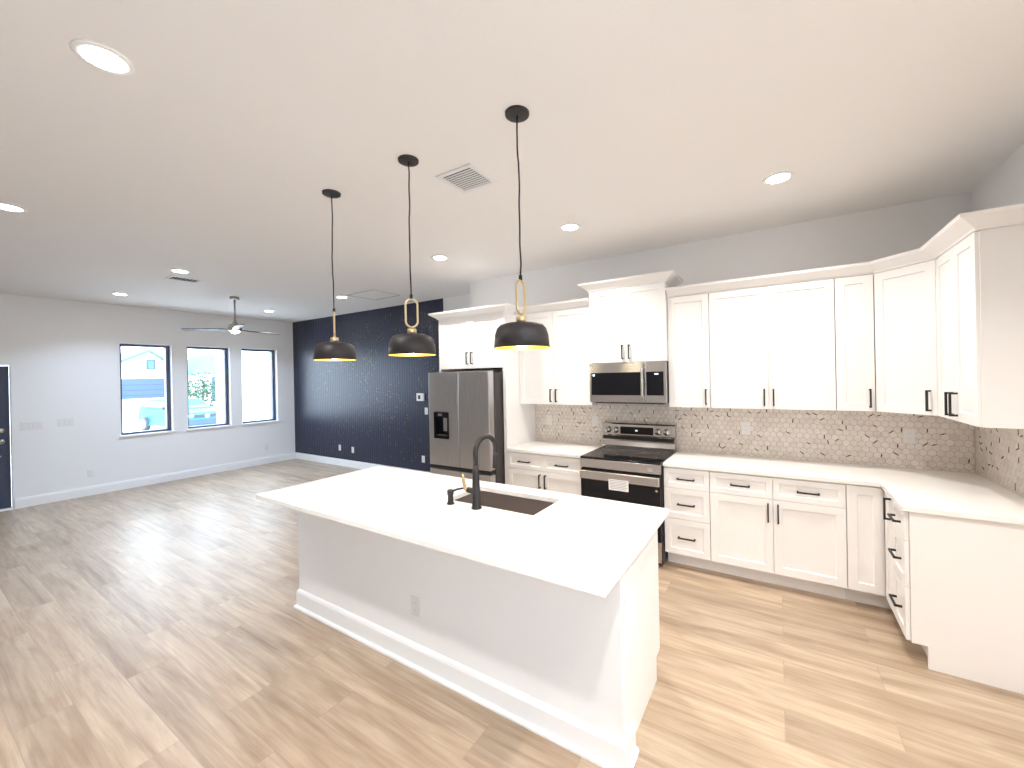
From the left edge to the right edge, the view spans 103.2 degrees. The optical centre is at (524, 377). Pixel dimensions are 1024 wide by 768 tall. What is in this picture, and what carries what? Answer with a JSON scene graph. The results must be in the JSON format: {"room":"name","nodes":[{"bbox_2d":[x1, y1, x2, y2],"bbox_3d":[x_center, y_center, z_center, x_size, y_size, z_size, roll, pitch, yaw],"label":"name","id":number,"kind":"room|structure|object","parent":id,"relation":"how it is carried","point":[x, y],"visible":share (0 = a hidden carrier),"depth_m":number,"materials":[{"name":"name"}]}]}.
{"room":"open-plan kitchen","nodes":[
{"label":"open-plan kitchen","id":0,"kind":"room"},
{"bbox_2d":[0,293,295,508],"bbox_3d":[-7.225,0.336,5.677,0.200,2.989,8.600,-1,0,32],"label":"wall","id":1,"kind":"structure","parent":0,"point":[61,356],"depth_m":6.42,"materials":[{"name":"white paint"}]},
{"bbox_2d":[0,366,12,511],"bbox_3d":[-7.441,0.841,5.278,0.199,1.990,0.942,-1,0,32],"label":"door","id":2,"kind":"structure","parent":1,"relation":"in","point":[5,458],"depth_m":5.62,"materials":[{"name":"blue paint"}]},
{"bbox_2d":[20,421,42,429],"bbox_3d":[-7.028,0.686,5.784,0.009,0.114,0.201,-1,0,32],"label":"wall switch","id":3,"kind":"object","parent":1,"relation":"attached to","point":[32,425],"visible":1,"depth_m":5.78,"materials":[{"name":"white plastic"}]},
{"bbox_2d":[58,418,73,425],"bbox_3d":[-6.854,0.667,6.064,0.010,0.115,0.162,-1,0,32],"label":"wall switch","id":4,"kind":"object","parent":1,"relation":"attached to","point":[63,421],"visible":1,"depth_m":6.06,"materials":[{"name":"white plastic"}]},
{"bbox_2d":[88,469,93,476],"bbox_3d":[-6.707,1.478,6.276,0.009,0.115,0.070,-1,0,32],"label":"wall outlet","id":5,"kind":"object","parent":1,"relation":"attached to","point":[90,471],"visible":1,"depth_m":6.27,"materials":[{"name":"white plastic"}]},
{"bbox_2d":[118,344,175,437],"bbox_3d":[-6.446,0.205,6.901,0.212,1.523,0.735,-1,0,32],"label":"window","id":6,"kind":"structure","parent":1,"relation":"in","point":[144,369],"depth_m":6.94,"materials":[{"name":"clear glass"}]},
{"bbox_2d":[15,452,295,508],"bbox_3d":[-6.069,1.738,7.283,0.018,0.134,3.866,-1,0,32],"label":"baseboard","id":7,"kind":"structure","parent":1,"relation":"attached to","point":[104,488],"depth_m":6.74,"materials":[{"name":"white wood"}]},
{"bbox_2d":[186,346,233,430],"bbox_3d":[-5.976,0.194,7.654,0.212,1.523,0.750,-1,0,32],"label":"window","id":8,"kind":"structure","parent":1,"relation":"in","point":[207,367],"depth_m":7.71,"materials":[{"name":"clear glass"}]},
{"bbox_2d":[241,349,279,424],"bbox_3d":[-5.514,0.183,8.397,0.212,1.523,0.740,-1,0,32],"label":"window","id":9,"kind":"structure","parent":1,"relation":"in","point":[258,366],"depth_m":8.46,"materials":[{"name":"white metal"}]},
{"bbox_2d":[443,294,470,317],"bbox_3d":[-2.630,0.239,7.649,5.516,2.989,0.392,-1,0,32],"label":"wall","id":10,"kind":"structure","parent":0,"point":[463,301],"depth_m":6.43,"materials":[{"name":"white paint"}]},
{"bbox_2d":[296,452,429,472],"bbox_3d":[-2.701,1.669,7.472,5.498,0.134,0.018,-1,0,32],"label":"baseboard","id":11,"kind":"structure","parent":10,"relation":"attached to","point":[329,460],"depth_m":8.08,"materials":[{"name":"white wood"}]},
{"bbox_2d":[293,298,442,471],"bbox_3d":[-3.190,0.183,7.758,4.449,2.852,0.013,-1,0,32],"label":"wall","id":12,"kind":"structure","parent":10,"relation":"attached to","point":[369,404],"depth_m":7.61,"materials":[{"name":"blue paint"}]},
{"bbox_2d":[416,393,424,400],"bbox_3d":[-1.764,0.332,6.851,0.170,0.130,0.024,-1,0,32],"label":"thermostat","id":13,"kind":"object","parent":12,"relation":"attached to","point":[420,396],"visible":1,"depth_m":6.83,"materials":[{"name":"white plastic"}]},
{"bbox_2d":[0,0,1023,321],"bbox_3d":[-2.814,-1.319,2.905,10.671,0.150,8.600,-1,0,32],"label":"ceiling","id":14,"kind":"structure","parent":0,"point":[650,124],"depth_m":2.13,"materials":[{"name":"white paint"}]},
{"bbox_2d":[0,202,27,212],"bbox_3d":[-3.718,-1.222,2.921,0.184,0.007,0.184,-1,0,32],"label":"recessed light","id":15,"kind":"object","parent":14,"relation":"in","point":[3,206],"visible":1,"depth_m":2.94,"materials":[{"name":"white plastic"}]},
{"bbox_2d":[69,39,135,75],"bbox_3d":[-1.667,-1.261,1.608,0.184,0.007,0.184,-1,0,32],"label":"recessed light","id":16,"kind":"object","parent":14,"relation":"in","point":[100,56],"visible":1,"depth_m":1.60,"materials":[{"name":"white plastic"}]},
{"bbox_2d":[111,293,128,295],"bbox_3d":[-5.774,-1.185,5.789,0.184,0.007,0.184,-1,0,32],"label":"recessed light","id":17,"kind":"object","parent":14,"relation":"in","point":[122,294],"visible":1,"depth_m":5.80,"materials":[{"name":"white plastic"}]},
{"bbox_2d":[170,269,189,272],"bbox_3d":[-3.967,-1.220,4.670,0.184,0.007,0.184,-1,0,32],"label":"recessed light","id":18,"kind":"object","parent":14,"relation":"in","point":[172,270],"visible":1,"depth_m":4.67,"materials":[{"name":"white plastic"}]},
{"bbox_2d":[164,275,203,282],"bbox_3d":[-4.220,-1.212,5.032,0.230,0.013,0.320,-1,0,32],"label":"ceiling vent","id":19,"kind":"object","parent":14,"relation":"in","point":[172,277],"visible":1,"depth_m":5.02,"materials":[{"name":"white metal"}]},
{"bbox_2d":[181,296,279,334],"bbox_3d":[-4.287,-0.943,6.200,1.242,0.552,1.208,-1,0,32],"label":"ceiling fan","id":20,"kind":"object","parent":14,"relation":"hanging from","point":[234,327],"visible":1,"depth_m":6.09,"materials":[{"name":"grey metal"}]},
{"bbox_2d":[313,189,355,360],"bbox_3d":[-1.324,-0.697,2.805,0.274,1.154,0.274,-1,0,32],"label":"pendant light","id":21,"kind":"object","parent":14,"relation":"hanging from","point":[334,350],"visible":1,"depth_m":2.75,"materials":[{"name":"black metal"}]},
{"bbox_2d":[330,335,338,341],"bbox_3d":[-1.315,-0.263,2.805,0.052,0.055,0.052,-1,0,32],"label":"socket","id":22,"kind":"object","parent":21,"relation":"attached to","point":[333,339],"depth_m":2.78,"materials":[{"name":"gold metal"}]},
{"bbox_2d":[345,289,401,299],"bbox_3d":[-2.306,-1.256,6.195,0.660,0.008,0.540,-1,0,32],"label":"attic hatch","id":23,"kind":"object","parent":14,"relation":"attached to","point":[372,294],"visible":1,"depth_m":6.17,"materials":[{"name":"white paint"}]},
{"bbox_2d":[388,154,435,355],"bbox_3d":[-0.678,-0.709,2.402,0.274,1.154,0.274,-1,0,32],"label":"pendant light","id":24,"kind":"object","parent":14,"relation":"hanging from","point":[411,343],"visible":1,"depth_m":2.35,"materials":[{"name":"black metal"}]},
{"bbox_2d":[407,326,416,333],"bbox_3d":[-0.669,-0.276,2.402,0.052,0.055,0.052,-1,0,32],"label":"socket","id":25,"kind":"object","parent":24,"relation":"attached to","point":[411,329],"depth_m":2.39,"materials":[{"name":"gold metal"}]},
{"bbox_2d":[431,255,448,259],"bbox_3d":[-0.911,-1.281,4.353,0.184,0.007,0.184,-1,0,32],"label":"recessed light","id":26,"kind":"object","parent":14,"relation":"in","point":[435,257],"visible":1,"depth_m":4.34,"materials":[{"name":"white plastic"}]},
{"bbox_2d":[435,163,496,193],"bbox_3d":[-0.378,-1.286,2.643,0.290,0.012,0.280,-1,0,32],"label":"ceiling vent","id":27,"kind":"object","parent":14,"relation":"in","point":[467,178],"visible":1,"depth_m":2.63,"materials":[{"name":"white"}]},
{"bbox_2d":[494,105,549,349],"bbox_3d":[-0.027,-0.722,1.996,0.274,1.154,0.274,-1,0,32],"label":"pendant light","id":28,"kind":"object","parent":14,"relation":"hanging from","point":[521,334],"visible":1,"depth_m":1.94,"materials":[{"name":"black metal"}]},
{"bbox_2d":[516,313,526,321],"bbox_3d":[-0.018,-0.288,1.997,0.052,0.055,0.052,-1,0,32],"label":"socket","id":29,"kind":"object","parent":28,"relation":"attached to","point":[521,318],"depth_m":1.98,"materials":[{"name":"gold metal"}]},
{"bbox_2d":[559,223,580,230],"bbox_3d":[0.393,-1.307,3.538,0.184,0.007,0.184,-1,0,32],"label":"recessed light","id":30,"kind":"object","parent":14,"relation":"in","point":[569,226],"visible":1,"depth_m":3.53,"materials":[{"name":"white plastic"}]},
{"bbox_2d":[762,171,793,184],"bbox_3d":[1.695,-1.332,2.720,0.184,0.007,0.184,-1,0,32],"label":"recessed light","id":31,"kind":"object","parent":14,"relation":"in","point":[779,177],"visible":1,"depth_m":2.71,"materials":[{"name":"white plastic"}]},
{"bbox_2d":[0,458,1023,767],"bbox_3d":[-2.751,1.805,2.911,10.671,0.120,8.600,-1,0,32],"label":"floor","id":32,"kind":"structure","parent":0,"point":[158,625],"depth_m":2.31,"materials":[{"name":"brown wood"}]},
{"bbox_2d":[439,320,472,371],"bbox_3d":[-0.863,0.500,5.236,0.021,2.404,0.619,-1,0,32],"label":"end panel","id":33,"kind":"object","parent":32,"relation":"on","point":[439,320],"visible":0.14,"depth_m":4.97,"materials":[{"name":"white paint"}]},
{"bbox_2d":[428,370,504,483],"bbox_3d":[-0.520,0.812,4.860,0.876,1.768,0.848,-1,0,32],"label":"refrigerator","id":34,"kind":"object","parent":32,"relation":"on","point":[464,407],"visible":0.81,"depth_m":4.46,"materials":[{"name":"grey metal"}]},
{"bbox_2d":[294,511,659,767],"bbox_3d":[-0.459,1.257,2.683,2.549,0.883,0.754,-1,0,32],"label":"kitchen island","id":35,"kind":"object","parent":32,"relation":"on","point":[560,663],"visible":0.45,"depth_m":2.09,"materials":[{"name":"white wood"}]},
{"bbox_2d":[411,595,419,617],"bbox_3d":[-0.645,1.345,2.386,0.070,0.115,0.009,-1,0,32],"label":"wall outlet","id":36,"kind":"object","parent":35,"relation":"attached to","point":[415,601],"visible":1,"depth_m":2.38,"materials":[{"name":"white plastic"}]},
{"bbox_2d":[256,466,668,597],"bbox_3d":[-0.516,0.801,2.581,2.540,0.030,1.028,-1,0,32],"label":"island countertop","id":37,"kind":"structure","parent":35,"relation":"on","point":[586,544],"depth_m":2.20,"materials":[{"name":"white stone"}]},
{"bbox_2d":[447,487,462,504],"bbox_3d":[-0.427,0.734,2.527,0.119,0.101,0.048,-1,0,-15],"label":"soap dispenser","id":38,"kind":"object","parent":37,"relation":"on","point":[450,492],"visible":0.96,"depth_m":2.50,"materials":[{"name":"black metal"}]},
{"bbox_2d":[462,434,497,509],"bbox_3d":[-0.253,0.564,2.477,0.246,0.432,0.109,-1,0,-33],"label":"kitchen faucet","id":39,"kind":"object","parent":37,"relation":"on","point":[475,490],"visible":1,"depth_m":2.41,"materials":[{"name":"black metal"}]},
{"bbox_2d":[454,491,553,515],"bbox_3d":[-0.141,0.921,2.591,0.695,0.222,0.368,-1,0,32],"label":"sink","id":40,"kind":"object","parent":37,"relation":"in","point":[488,499],"visible":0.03,"depth_m":2.77,"materials":[{"name":"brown metal"}]},
{"bbox_2d":[502,312,535,484],"bbox_3d":[-0.054,0.484,4.732,0.037,2.404,0.619,-1,0,32],"label":"end panel","id":41,"kind":"object","parent":32,"relation":"on","point":[519,419],"visible":0.5,"depth_m":4.59,"materials":[{"name":"white paint"}]},
{"bbox_2d":[507,451,580,495],"bbox_3d":[0.346,1.237,4.469,0.893,0.883,0.660,-1,0,32],"label":"base cabinet","id":42,"kind":"object","parent":32,"relation":"on","point":[561,474],"visible":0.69,"depth_m":4.21,"materials":[{"name":"white paint"}]},
{"bbox_2d":[506,440,603,457],"bbox_3d":[0.344,0.780,4.478,0.895,0.030,0.638,-1,0,32],"label":"countertop","id":43,"kind":"structure","parent":42,"relation":"on","point":[566,449],"depth_m":4.39,"materials":[{"name":"white stone"}]},
{"bbox_2d":[580,422,676,564],"bbox_3d":[1.025,1.077,3.988,0.758,1.178,0.701,-1,0,32],"label":"electric range","id":44,"kind":"object","parent":32,"relation":"on","point":[635,475],"visible":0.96,"depth_m":3.81,"materials":[{"name":"grey metal"}]},
{"bbox_2d":[610,480,626,489],"bbox_3d":[0.849,0.977,3.683,0.163,0.074,0.001,-1,0,32],"label":"label","id":45,"kind":"object","parent":44,"relation":"attached to","point":[614,484],"depth_m":3.68,"materials":[{"name":"white paper"}]},
{"bbox_2d":[580,446,674,464],"bbox_3d":[1.008,0.756,3.970,0.758,0.019,0.578,-1,0,32],"label":"cooktop","id":46,"kind":"object","parent":44,"relation":"in","point":[622,455],"depth_m":3.90,"materials":[{"name":"black glass"}]},
{"bbox_2d":[664,466,712,570],"bbox_3d":[1.539,1.214,3.726,0.370,0.883,0.660,-1,0,32],"label":"base cabinet","id":47,"kind":"object","parent":32,"relation":"on","point":[686,491],"visible":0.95,"depth_m":3.48,"materials":[{"name":"white paint"}]},
{"bbox_2d":[663,451,1023,524],"bbox_3d":[2.121,0.746,3.041,2.102,0.030,1.198,-1,0,32],"label":"countertop","id":48,"kind":"structure","parent":47,"relation":"on","point":[935,492],"depth_m":2.84,"materials":[{"name":"white stone"}]},
{"bbox_2d":[710,471,846,598],"bbox_3d":[2.078,1.204,3.390,0.896,0.883,0.660,-1,0,32],"label":"base cabinet","id":49,"kind":"object","parent":32,"relation":"on","point":[788,532],"visible":1,"depth_m":3.13,"materials":[{"name":"white paint"}]},
{"bbox_2d":[845,484,890,608],"bbox_3d":[2.822,1.190,2.948,0.831,0.883,0.622,-1,0,32],"label":"base cabinet","id":50,"kind":"object","parent":32,"relation":"on","point":[865,523],"visible":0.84,"depth_m":2.86,"materials":[{"name":"white paint"}]},
{"bbox_2d":[883,491,893,612],"bbox_3d":[2.657,1.194,2.528,0.664,0.883,0.220,-1,0,32],"label":"base cabinet","id":51,"kind":"object","parent":32,"relation":"on","point":[887,501],"visible":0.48,"depth_m":2.70,"materials":[{"name":"white paint"}]},
{"bbox_2d":[887,500,1023,693],"bbox_3d":[2.518,1.197,2.305,0.664,0.883,0.302,-1,0,32],"label":"base cabinet","id":52,"kind":"object","parent":32,"relation":"on","point":[958,595],"visible":0.93,"depth_m":2.21,"materials":[{"name":"white paint"}]},
{"bbox_2d":[470,192,975,472],"bbox_3d":[1.567,0.159,4.674,4.755,2.989,1.000,-1,0,32],"label":"wall","id":53,"kind":"structure","parent":0,"point":[874,234],"depth_m":3.70,"materials":[{"name":"white paint"}]},
{"bbox_2d":[428,303,518,369],"bbox_3d":[-0.498,-0.447,4.943,1.156,0.684,0.707,-1,0,32],"label":"upper cabinet","id":54,"kind":"object","parent":53,"relation":"attached to","point":[467,343],"visible":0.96,"depth_m":4.70,"materials":[{"name":"white paint"}]},
{"bbox_2d":[516,298,602,404],"bbox_3d":[0.380,-0.254,4.565,0.893,1.104,0.425,-1,0,32],"label":"upper cabinet","id":55,"kind":"object","parent":53,"relation":"attached to","point":[559,374],"visible":0.88,"depth_m":4.41,"materials":[{"name":"white paint"}]},
{"bbox_2d":[577,270,682,363],"bbox_3d":[1.066,-0.557,4.104,0.938,0.812,0.475,-1,0,32],"label":"upper cabinet","id":56,"kind":"object","parent":53,"relation":"attached to","point":[627,324],"visible":0.98,"depth_m":3.94,"materials":[{"name":"white paint"}]},
{"bbox_2d":[589,361,668,403],"bbox_3d":[1.079,0.056,4.105,0.758,0.407,0.472,-1,0,32],"label":"microwave","id":57,"kind":"object","parent":56,"relation":"attached to","point":[628,382],"visible":1,"depth_m":3.93,"materials":[{"name":"grey metal"}]},
{"bbox_2d":[667,293,710,407],"bbox_3d":[1.575,-0.238,3.846,0.356,1.025,0.382,-1,0,32],"label":"upper cabinet","id":58,"kind":"object","parent":53,"relation":"attached to","point":[688,316],"visible":1,"depth_m":3.72,"materials":[{"name":"white paint"}]},
{"bbox_2d":[535,403,974,472],"bbox_3d":[1.722,0.505,3.989,3.760,0.464,0.007,-1,0,32],"label":"backsplash","id":59,"kind":"structure","parent":53,"relation":"attached to","point":[875,438],"depth_m":3.58,"materials":[{"name":"beige tile"}]},
{"bbox_2d":[547,415,551,424],"bbox_3d":[0.294,0.514,4.869,0.070,0.115,0.009,-1,0,32],"label":"wall outlet","id":60,"kind":"object","parent":59,"relation":"attached to","point":[549,417],"visible":1,"depth_m":4.87,"materials":[{"name":"white plastic"}]},
{"bbox_2d":[592,416,597,425],"bbox_3d":[0.788,0.491,4.561,0.070,0.115,0.010,-1,0,32],"label":"wall switch","id":61,"kind":"object","parent":59,"relation":"attached to","point":[594,418],"visible":1,"depth_m":4.56,"materials":[{"name":"white plastic"}]},
{"bbox_2d":[742,422,749,434],"bbox_3d":[2.053,0.472,3.772,0.070,0.115,0.009,-1,0,32],"label":"wall outlet","id":62,"kind":"object","parent":59,"relation":"attached to","point":[745,425],"visible":1,"depth_m":3.77,"materials":[{"name":"white plastic"}]},
{"bbox_2d":[903,429,914,443],"bbox_3d":[3.006,0.461,3.178,0.070,0.115,0.009,-1,0,32],"label":"wall outlet","id":63,"kind":"object","parent":59,"relation":"attached to","point":[908,434],"visible":1,"depth_m":3.18,"materials":[{"name":"white plastic"}]},
{"bbox_2d":[709,279,835,410],"bbox_3d":[2.107,-0.248,3.514,0.894,1.025,0.382,-1,0,32],"label":"upper cabinet","id":64,"kind":"object","parent":53,"relation":"attached to","point":[772,347],"visible":1,"depth_m":3.36,"materials":[{"name":"white paint"}]},
{"bbox_2d":[834,274,875,410],"bbox_3d":[2.587,-0.258,3.215,0.232,1.025,0.382,-1,0,32],"label":"upper cabinet","id":65,"kind":"object","parent":53,"relation":"attached to","point":[853,296],"visible":0.98,"depth_m":3.09,"materials":[{"name":"white paint"}]},
{"bbox_2d":[873,260,937,415],"bbox_3d":[2.885,-0.263,2.891,0.612,1.025,0.616,-1,0,32],"label":"upper cabinet","id":66,"kind":"object","parent":53,"relation":"attached to","point":[904,298],"visible":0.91,"depth_m":2.83,"materials":[{"name":"white paint"}]},
{"bbox_2d":[972,143,1023,231],"bbox_3d":[1.660,0.165,0.139,0.200,2.989,8.600,-1,0,32],"label":"wall","id":67,"kind":"structure","parent":0,"point":[1004,186],"depth_m":2.57,"materials":[{"name":"white paint"}]},
{"bbox_2d":[935,224,1023,428],"bbox_3d":[2.656,-0.257,2.307,0.382,1.025,0.634,-1,0,32],"label":"upper cabinet","id":68,"kind":"object","parent":67,"relation":"attached to","point":[980,279],"visible":1,"depth_m":2.11,"materials":[{"name":"white paint"}]},
{"bbox_2d":[665,203,1023,297],"bbox_3d":[2.184,-0.802,2.962,0.786,0.078,2.319,-1,0,-30],"label":"crown molding","id":69,"kind":"structure","parent":68,"relation":"on","point":[963,225],"depth_m":2.84,"materials":[{"name":"white paint"}]},
{"bbox_2d":[975,426,1023,497],"bbox_3d":[2.992,0.481,2.463,0.008,0.464,1.250,-1,0,32],"label":"backsplash","id":70,"kind":"structure","parent":67,"relation":"attached to","point":[999,452],"depth_m":2.64,"materials":[{"name":"beige tile"}]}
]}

